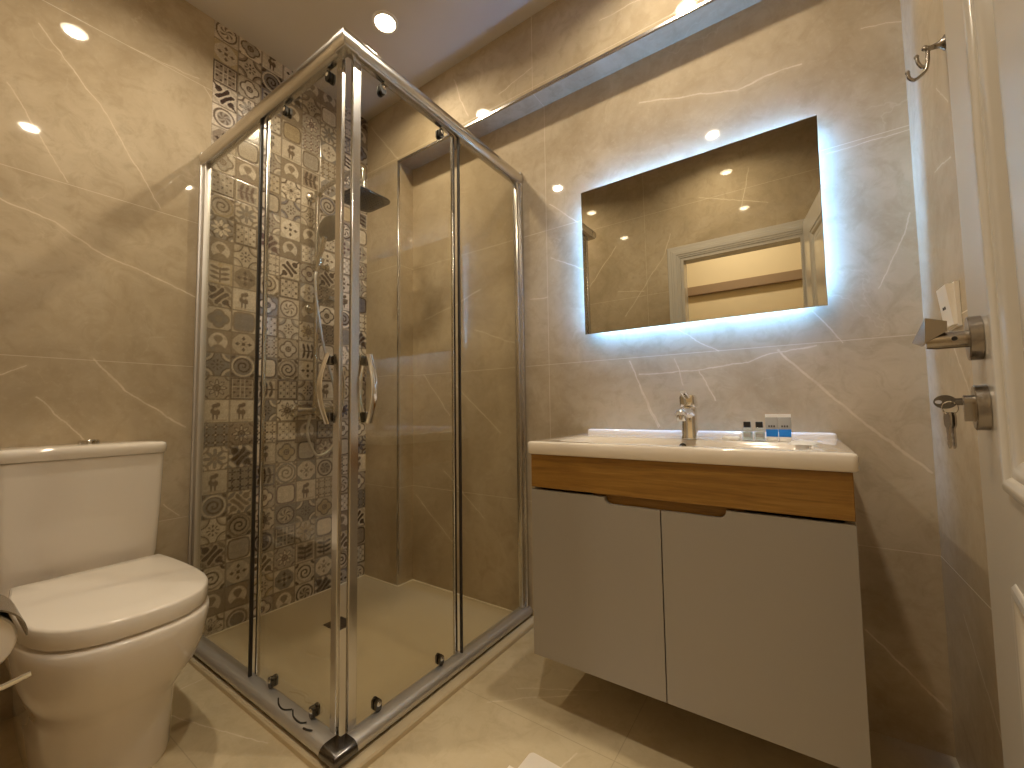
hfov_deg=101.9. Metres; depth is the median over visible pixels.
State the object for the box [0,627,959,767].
floor
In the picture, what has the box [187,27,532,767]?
shower enclosure
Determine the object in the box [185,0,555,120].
ceiling
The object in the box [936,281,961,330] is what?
wall switch
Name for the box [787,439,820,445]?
sachet
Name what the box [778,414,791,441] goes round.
toiletry tube
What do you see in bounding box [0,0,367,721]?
wall
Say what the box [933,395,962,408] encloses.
key
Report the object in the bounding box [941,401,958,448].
key
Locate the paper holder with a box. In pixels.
[0,594,30,690]
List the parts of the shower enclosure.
rail, rail, handle mount, handle mount, handle, handle mount, handle mount, handle, rail, rail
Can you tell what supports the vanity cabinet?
attached to the wall at (725, 72)
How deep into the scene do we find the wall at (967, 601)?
0.96 m
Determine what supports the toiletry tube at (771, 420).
on the washbasin
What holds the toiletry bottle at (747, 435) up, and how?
on the washbasin
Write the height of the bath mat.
0.016 m
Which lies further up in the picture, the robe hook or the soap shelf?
the robe hook
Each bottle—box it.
[742,421,753,440]
[754,422,765,441]
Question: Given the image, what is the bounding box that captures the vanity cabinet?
[531,454,870,767]
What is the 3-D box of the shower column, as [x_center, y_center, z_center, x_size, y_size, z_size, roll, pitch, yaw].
[-0.787,-0.323,1.948,0.522,1.333,0.230,-3,-4,34]
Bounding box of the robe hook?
[905,34,945,81]
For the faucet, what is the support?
on the washbasin
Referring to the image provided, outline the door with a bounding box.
[912,0,1023,767]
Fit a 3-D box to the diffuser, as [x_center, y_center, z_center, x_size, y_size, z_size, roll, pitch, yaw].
[-0.553,-1.575,1.812,0.085,0.005,0.085,-3,-4,34]
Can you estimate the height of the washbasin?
0.120 m
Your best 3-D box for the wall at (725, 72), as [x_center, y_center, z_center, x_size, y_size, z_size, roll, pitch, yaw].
[0.217,-0.287,1.821,2.560,2.598,0.300,-3,-4,34]
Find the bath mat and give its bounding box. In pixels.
[507,753,560,767]
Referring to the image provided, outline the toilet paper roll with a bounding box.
[0,612,16,663]
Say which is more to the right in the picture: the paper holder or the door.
the door
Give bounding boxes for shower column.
[290,166,389,456]
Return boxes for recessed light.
[372,10,397,33]
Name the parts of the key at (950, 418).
blade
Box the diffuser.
[375,14,394,31]
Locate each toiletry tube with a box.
[765,414,778,441]
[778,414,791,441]
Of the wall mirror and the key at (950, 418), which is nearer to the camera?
the key at (950, 418)
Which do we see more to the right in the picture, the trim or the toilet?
the trim
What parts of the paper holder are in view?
holder arm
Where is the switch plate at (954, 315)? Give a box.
[947,281,961,330]
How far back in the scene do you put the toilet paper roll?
0.70 m
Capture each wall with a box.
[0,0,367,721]
[365,0,955,757]
[900,0,1003,767]
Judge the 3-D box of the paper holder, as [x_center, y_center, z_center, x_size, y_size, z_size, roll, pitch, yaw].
[-0.913,0.424,0.682,0.146,0.158,0.154,-3,-4,34]
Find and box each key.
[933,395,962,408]
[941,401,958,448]
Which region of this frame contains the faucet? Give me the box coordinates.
[675,391,698,439]
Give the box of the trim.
[397,0,715,585]
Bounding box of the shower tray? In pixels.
[188,574,533,767]
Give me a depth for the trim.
2.11 m
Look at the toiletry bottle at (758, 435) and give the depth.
1.17 m
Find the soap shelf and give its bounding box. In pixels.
[313,296,347,305]
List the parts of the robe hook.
plate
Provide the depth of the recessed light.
1.80 m
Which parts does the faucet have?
spout, lever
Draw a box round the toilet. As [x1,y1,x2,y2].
[0,439,208,767]
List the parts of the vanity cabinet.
door, door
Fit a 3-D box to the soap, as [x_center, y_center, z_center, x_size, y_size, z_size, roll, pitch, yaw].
[0.647,0.159,1.227,0.048,0.012,0.032,-3,-4,34]
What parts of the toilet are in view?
tank, tank lid, bowl, lid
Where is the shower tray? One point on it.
(401, 629)
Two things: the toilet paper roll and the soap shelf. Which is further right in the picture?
the soap shelf
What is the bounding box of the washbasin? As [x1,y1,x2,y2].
[528,428,858,472]
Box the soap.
[722,436,740,440]
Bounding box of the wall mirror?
[581,115,827,334]
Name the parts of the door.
handle lever, panel moulding, panel moulding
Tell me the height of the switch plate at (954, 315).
0.095 m

